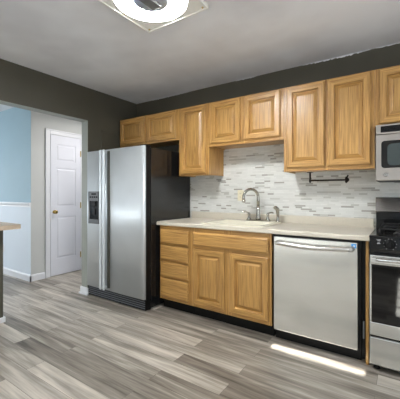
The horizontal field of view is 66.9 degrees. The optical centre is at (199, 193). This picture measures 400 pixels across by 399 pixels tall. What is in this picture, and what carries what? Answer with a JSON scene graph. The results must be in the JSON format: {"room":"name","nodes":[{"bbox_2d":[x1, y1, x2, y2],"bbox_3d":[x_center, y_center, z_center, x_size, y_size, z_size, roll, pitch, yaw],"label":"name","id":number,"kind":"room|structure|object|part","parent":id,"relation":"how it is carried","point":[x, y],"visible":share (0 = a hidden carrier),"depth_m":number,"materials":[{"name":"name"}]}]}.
{"room":"kitchen","nodes":[
{"label":"kitchen","id":0,"kind":"room"},
{"bbox_2d":[0,107,30,274],"bbox_3d":[-3.685,-0.028,5.111,3.380,2.453,0.084,0,0,34],"label":"wall","id":1,"kind":"structure","parent":0,"point":[15,123],"depth_m":4.35,"materials":[{"name":"blue paint"}]},
{"bbox_2d":[0,202,30,206],"bbox_3d":[-3.715,0.154,5.064,3.382,0.066,0.028,0,0,34],"label":"trim","id":2,"kind":"structure","parent":1,"relation":"attached to","point":[14,204],"depth_m":4.31,"materials":[{"name":"white paint"}]},
{"bbox_2d":[3,267,30,281],"bbox_3d":[-3.706,1.153,5.065,3.396,0.092,0.016,0,0,34],"label":"baseboard","id":3,"kind":"structure","parent":1,"relation":"attached to","point":[11,272],"depth_m":4.31,"materials":[{"name":"white paint"}]},
{"bbox_2d":[31,111,81,276],"bbox_3d":[-1.821,-0.028,4.938,0.100,2.453,1.882,0,0,34],"label":"wall","id":4,"kind":"structure","parent":0,"point":[39,121],"depth_m":4.23,"materials":[{"name":"grey paint"}]},
{"bbox_2d":[30,272,44,281],"bbox_3d":[-1.891,1.153,4.732,0.016,0.092,1.500,0,0,34],"label":"baseboard","id":5,"kind":"structure","parent":4,"relation":"attached to","point":[34,277],"depth_m":4.20,"materials":[{"name":"white paint"}]},
{"bbox_2d":[45,128,81,277],"bbox_3d":[-1.989,0.136,4.529,0.080,2.127,0.629,0,0,34],"label":"door","id":6,"kind":"structure","parent":4,"relation":"in","point":[63,152],"depth_m":4.50,"materials":[{"name":"white paint"}]},
{"bbox_2d":[0,59,136,317],"bbox_3d":[-2.084,-0.028,2.568,0.118,2.453,4.100,0,0,34],"label":"wall","id":7,"kind":"structure","parent":0,"point":[21,85],"depth_m":3.33,"materials":[{"name":"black paint"}]},
{"bbox_2d":[0,316,5,322],"bbox_3d":[-2.359,1.175,2.161,0.150,0.048,1.716,0,0,34],"label":"baseboard","id":8,"kind":"structure","parent":7,"relation":"attached to","point":[3,319],"depth_m":2.81,"materials":[{"name":"white paint"}]},
{"bbox_2d":[0,222,20,230],"bbox_3d":[-2.367,0.305,2.223,0.520,0.040,1.790,0,0,34],"label":"bar","id":9,"kind":"object","parent":7,"relation":"on","point":[3,225],"visible":1,"depth_m":2.76,"materials":[{"name":"brown wood"}]},
{"bbox_2d":[0,100,87,286],"bbox_3d":[-2.105,0.121,2.536,0.116,1.976,2.603,0,0,34],"label":"trim","id":10,"kind":"structure","parent":7,"relation":"attached to","point":[84,122],"depth_m":3.60,"materials":[{"name":"grey paint"}]},
{"bbox_2d":[79,286,87,295],"bbox_3d":[-1.320,1.155,3.702,0.168,0.088,0.265,0,0,34],"label":"baseboard opening","id":11,"kind":"structure","parent":7,"relation":"attached to","point":[83,290],"depth_m":3.59,"materials":[{"name":"white paint"}]},
{"bbox_2d":[0,270,399,398],"bbox_3d":[-1.760,1.229,2.941,9.200,0.060,5.120,0,0,34],"label":"floor","id":12,"kind":"structure","parent":0,"point":[57,341],"depth_m":2.21,"materials":[{"name":"grey wood"}]},
{"bbox_2d":[87,144,189,310],"bbox_3d":[-0.741,0.348,3.598,0.940,1.702,0.830,0,0,34],"label":"refrigerator","id":13,"kind":"object","parent":12,"relation":"on","point":[130,189],"visible":0.98,"depth_m":3.24,"materials":[{"name":"silver metal"}]},
{"bbox_3d":[-1.174,0.291,3.499,0.333,1.560,0.085,0,0,34],"label":"freezer door","id":14,"kind":"part","parent":13,"relation":"part of","materials":[{"name":"silver metal"}]},
{"bbox_3d":[-1.091,0.287,3.365,0.032,1.544,0.053,0,0,34],"label":"handle","id":15,"kind":"part","parent":13,"relation":"part of","materials":[{"name":"silver metal"}]},
{"bbox_3d":[-1.046,0.287,3.335,0.032,1.544,0.053,0,0,34],"label":"handle","id":16,"kind":"part","parent":13,"relation":"part of","materials":[{"name":"silver metal"}]},
{"bbox_3d":[-0.786,0.291,3.236,0.593,1.560,0.085,0,0,34],"label":"door","id":17,"kind":"part","parent":13,"relation":"part of","materials":[{"name":"silver metal"}]},
{"bbox_3d":[-0.528,0.291,3.081,0.008,1.560,0.057,0,0,34],"label":"door edge trim","id":18,"kind":"part","parent":13,"relation":"part of","materials":[{"name":"black plastic"}]},
{"bbox_2d":[160,225,194,313],"bbox_3d":[-0.089,0.764,3.306,0.410,0.870,0.626,0,0,34],"label":"base cabinet","id":19,"kind":"object","parent":12,"relation":"on","point":[175,242],"visible":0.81,"depth_m":3.04,"materials":[{"name":"brown wood"}]},
{"bbox_3d":[-0.260,0.968,3.060,0.359,0.190,0.028,0,0,34],"label":"drawer","id":20,"kind":"part","parent":19,"relation":"part of","materials":[{"name":"brown wood"}]},
{"bbox_3d":[-0.260,0.776,3.060,0.359,0.143,0.028,0,0,34],"label":"drawer","id":21,"kind":"part","parent":19,"relation":"part of","materials":[{"name":"brown wood"}]},
{"bbox_3d":[-0.260,0.608,3.060,0.359,0.145,0.028,0,0,34],"label":"drawer","id":22,"kind":"part","parent":19,"relation":"part of","materials":[{"name":"brown wood"}]},
{"bbox_3d":[-0.260,0.441,3.060,0.359,0.141,0.028,0,0,34],"label":"drawer","id":23,"kind":"part","parent":19,"relation":"part of","materials":[{"name":"brown wood"}]},
{"bbox_2d":[192,228,275,335],"bbox_3d":[0.417,0.764,2.963,0.810,0.870,0.626,0,0,34],"label":"base cabinet","id":24,"kind":"object","parent":12,"relation":"on","point":[232,271],"visible":0.87,"depth_m":2.68,"materials":[{"name":"brown wood"}]},
{"bbox_3d":[0.080,0.794,2.832,0.345,0.527,0.024,0,0,34],"label":"door","id":25,"kind":"part","parent":24,"relation":"part of","materials":[{"name":"brown wood"}]},
{"bbox_3d":[0.250,0.434,2.714,0.760,0.129,0.028,0,0,34],"label":"false drawer","id":26,"kind":"part","parent":24,"relation":"part of","materials":[{"name":"brown wood"}]},
{"bbox_3d":[0.417,0.794,2.604,0.360,0.527,0.024,0,0,34],"label":"door","id":27,"kind":"part","parent":24,"relation":"part of","materials":[{"name":"brown wood"}]},
{"bbox_2d":[157,211,374,240],"bbox_3d":[0.530,0.272,2.888,1.958,0.115,0.624,0,0,34],"label":"countertop","id":28,"kind":"structure","parent":24,"relation":"on","point":[346,228],"depth_m":2.71,"materials":[{"name":"beige laminate"}]},
{"bbox_2d":[201,219,281,227],"bbox_3d":[0.412,0.370,2.965,0.640,0.186,0.535,0,0,34],"label":"sink","id":29,"kind":"object","parent":28,"relation":"in","point":[227,222],"visible":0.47,"depth_m":3.02,"materials":[{"name":"ceramic"}]},
{"bbox_2d":[273,206,279,221],"bbox_3d":[0.753,0.198,2.966,0.076,0.159,0.048,0,0,-28],"label":"sprayer","id":30,"kind":"object","parent":29,"relation":"on","point":[276,208],"visible":1,"depth_m":2.96,"materials":[{"name":"silver metal"}]},
{"bbox_2d":[242,188,273,221],"bbox_3d":[0.585,0.108,3.081,0.310,0.337,0.167,0,0,9],"label":"faucet","id":31,"kind":"object","parent":28,"relation":"on","point":[258,218],"visible":1,"depth_m":3.07,"materials":[{"name":"silver metal"}]},
{"bbox_3d":[0.523,0.102,3.062,0.209,0.325,0.054,0,0,-22],"label":"spout","id":32,"kind":"part","parent":31,"relation":"part of","materials":[{"name":"silver metal"}]},
{"bbox_3d":[0.595,0.271,3.092,0.260,0.012,0.056,0,0,34],"label":"plate","id":33,"kind":"part","parent":31,"relation":"part of","materials":[{"name":"silver metal"}]},
{"bbox_2d":[273,234,365,359],"bbox_3d":[1.014,0.766,2.511,0.677,0.866,0.682,0,0,34],"label":"dishwasher","id":34,"kind":"object","parent":12,"relation":"on","point":[319,284],"visible":1,"depth_m":2.25,"materials":[{"name":"silver metal"}]},
{"bbox_3d":[0.834,0.396,2.262,0.573,0.050,0.067,0,0,34],"label":"handle","id":35,"kind":"part","parent":34,"relation":"part of","materials":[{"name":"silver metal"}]},
{"bbox_3d":[0.902,1.153,2.358,0.638,0.092,0.011,0,0,34],"label":"kick plate","id":36,"kind":"part","parent":34,"relation":"part of","materials":[{"name":"black plastic"}]},
{"bbox_2d":[366,241,369,364],"bbox_3d":[1.337,0.764,2.364,0.019,0.870,0.586,0,0,34],"label":"end panel","id":37,"kind":"object","parent":12,"relation":"on","point":[367,242],"visible":0.27,"depth_m":2.12,"materials":[{"name":"brown wood"}]},
{"bbox_2d":[369,197,399,371],"bbox_3d":[1.636,0.615,2.086,0.776,1.168,0.710,0,0,34],"label":"gas range","id":38,"kind":"object","parent":12,"relation":"on","point":[384,241],"visible":1,"depth_m":2.01,"materials":[{"name":"silver metal"}]},
{"bbox_3d":[1.475,0.672,1.850,0.765,0.403,0.027,0,0,34],"label":"oven door","id":39,"kind":"part","parent":38,"relation":"part of","materials":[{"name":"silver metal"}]},
{"bbox_2d":[369,228,399,238],"bbox_3d":[1.625,0.288,2.070,0.772,0.015,0.568,0,0,34],"label":"cooktop","id":40,"kind":"object","parent":38,"relation":"in","point":[384,234],"depth_m":2.07,"materials":[{"name":"black metal"}]},
{"bbox_3d":[1.475,0.342,1.848,0.768,0.114,0.032,0,0,34],"label":"control panel","id":41,"kind":"part","parent":38,"relation":"part of","materials":[{"name":"black metal"}]},
{"bbox_3d":[1.475,1.060,1.850,0.765,0.186,0.027,0,0,34],"label":"storage drawer","id":42,"kind":"part","parent":38,"relation":"part of","materials":[{"name":"silver metal"}]},
{"bbox_3d":[1.452,0.442,1.815,0.744,0.038,0.056,0,0,34],"label":"oven handle","id":43,"kind":"part","parent":38,"relation":"part of","materials":[{"name":"silver metal"}]},
{"bbox_3d":[1.468,0.670,1.837,0.744,0.390,0.005,0,0,34],"label":"door glass","id":44,"kind":"part","parent":38,"relation":"part of","materials":[{"name":"black glass"}]},
{"bbox_3d":[1.236,0.333,1.970,0.062,0.062,0.036,0,0,34],"label":"knob","id":45,"kind":"part","parent":38,"relation":"part of","materials":[{"name":"black plastic"}]},
{"bbox_2d":[0,0,399,111],"bbox_3d":[-1.760,-1.269,2.941,9.200,0.030,5.120,0,0,34],"label":"ceiling","id":46,"kind":"structure","parent":0,"point":[86,43],"depth_m":2.46,"materials":[{"name":"paint"}]},
{"bbox_2d":[98,0,208,32],"bbox_3d":[-0.306,-1.214,1.875,0.524,0.080,0.524,0,0,34],"label":"ceiling light","id":47,"kind":"object","parent":46,"relation":"attached to","point":[150,15],"visible":1,"depth_m":2.00,"materials":[{"name":"clear glass"},{"name":"brass metal"},{"name":"white glass"}]},
{"bbox_2d":[137,43,399,152],"bbox_3d":[0.997,-0.028,3.019,4.720,2.453,0.100,0,0,34],"label":"wall","id":48,"kind":"structure","parent":0,"point":[387,56],"depth_m":3.08,"materials":[{"name":"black paint"}]},
{"bbox_2d":[120,109,178,147],"bbox_3d":[-0.558,-0.781,3.804,0.975,0.349,0.340,0,0,34],"label":"upper cabinet","id":49,"kind":"object","parent":48,"relation":"attached to","point":[161,129],"visible":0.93,"depth_m":3.64,"materials":[{"name":"brown wood"}]},
{"bbox_3d":[-0.855,-0.785,3.814,0.435,0.312,0.024,0,0,34],"label":"door","id":50,"kind":"part","parent":49,"relation":"part of","materials":[{"name":"brown wood"}]},
{"bbox_3d":[-0.454,-0.785,3.542,0.446,0.312,0.024,0,0,34],"label":"door","id":51,"kind":"part","parent":49,"relation":"part of","materials":[{"name":"brown wood"}]},
{"bbox_2d":[179,103,223,176],"bbox_3d":[0.010,-0.578,3.415,0.398,0.757,0.333,0,0,34],"label":"upper cabinet","id":52,"kind":"object","parent":48,"relation":"attached to","point":[196,158],"visible":0.95,"depth_m":3.28,"materials":[{"name":"brown wood"}]},
{"bbox_3d":[-0.075,-0.581,3.286,0.332,0.720,0.024,0,0,34],"label":"door","id":53,"kind":"part","parent":52,"relation":"part of","materials":[{"name":"brown wood"}]},
{"bbox_3d":[-0.065,-0.578,3.305,0.398,0.757,0.019,0,0,34],"label":"frame","id":54,"kind":"part","parent":52,"relation":"part of","materials":[{"name":"brown wood"}]},
{"bbox_2d":[209,88,283,149],"bbox_3d":[0.507,-0.724,3.079,0.798,0.465,0.333,0,0,34],"label":"upper cabinet","id":55,"kind":"object","parent":48,"relation":"attached to","point":[257,119],"visible":0.92,"depth_m":2.92,"materials":[{"name":"brown wood"}]},
{"bbox_3d":[0.255,-0.732,3.063,0.336,0.418,0.024,0,0,34],"label":"door","id":56,"kind":"part","parent":55,"relation":"part of","materials":[{"name":"brown wood"}]},
{"bbox_3d":[0.580,-0.732,2.843,0.356,0.418,0.024,0,0,34],"label":"door","id":57,"kind":"part","parent":55,"relation":"part of","materials":[{"name":"brown wood"}]},
{"bbox_2d":[156,43,398,99],"bbox_3d":[0.522,-1.246,3.279,2.800,0.015,0.002,0,0,34],"label":"trim","id":58,"kind":"structure","parent":48,"relation":"attached to","point":[396,43],"depth_m":2.80,"materials":[{"name":"paint"}]},
{"bbox_2d":[190,144,399,227],"bbox_3d":[1.025,-0.151,2.935,2.760,0.900,0.008,0,0,34],"label":"backsplash","id":59,"kind":"structure","parent":48,"relation":"attached to","point":[260,168],"depth_m":3.07,"materials":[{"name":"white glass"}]},
{"bbox_2d":[238,190,243,200],"bbox_3d":[0.445,0.019,3.317,0.072,0.116,0.009,0,0,34],"label":"wall outlet","id":60,"kind":"object","parent":59,"relation":"attached to","point":[240,192],"visible":0.92,"depth_m":3.32,"materials":[{"name":"beige plastic"}]},
{"bbox_2d":[284,70,375,173],"bbox_3d":[1.134,-0.577,2.654,0.713,0.759,0.333,0,0,34],"label":"upper cabinet","id":61,"kind":"object","parent":48,"relation":"attached to","point":[329,124],"visible":0.94,"depth_m":2.49,"materials":[{"name":"brown wood"}]},
{"bbox_3d":[0.910,-0.586,2.619,0.317,0.710,0.024,0,0,34],"label":"door","id":62,"kind":"part","parent":61,"relation":"part of","materials":[{"name":"brown wood"}]},
{"bbox_2d":[307,172,348,182],"bbox_3d":[1.130,-0.143,2.675,0.344,0.108,0.060,0,0,34],"label":"towel bar","id":63,"kind":"object","parent":61,"relation":"attached to","point":[346,179],"visible":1,"depth_m":2.66,"materials":[{"name":"brown metal"}]},
{"bbox_3d":[1.129,-0.119,2.676,0.299,0.015,0.016,0,0,34],"label":"rod","id":64,"kind":"part","parent":63,"relation":"part of","materials":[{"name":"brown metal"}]},
{"bbox_3d":[1.192,-0.586,2.428,0.311,0.710,0.024,0,0,34],"label":"door","id":65,"kind":"part","parent":61,"relation":"part of","materials":[{"name":"brown wood"}]},
{"bbox_2d":[375,65,399,127],"bbox_3d":[1.751,-0.736,2.237,0.773,0.441,0.333,0,0,34],"label":"upper cabinet","id":66,"kind":"object","parent":48,"relation":"attached to","point":[387,80],"visible":0.82,"depth_m":2.28,"materials":[{"name":"brown wood"}]},
{"bbox_2d":[376,123,399,182],"bbox_3d":[1.722,-0.303,2.192,0.754,0.417,0.438,0,0,34],"label":"microwave","id":67,"kind":"object","parent":66,"relation":"attached to","point":[387,135],"visible":1,"depth_m":2.22,"materials":[{"name":"silver metal"}]},
{"bbox_3d":[1.637,-0.476,2.068,0.754,0.071,0.038,0,0,34],"label":"vent panel","id":68,"kind":"part","parent":67,"relation":"part of","materials":[{"name":"silver metal"}]}
]}

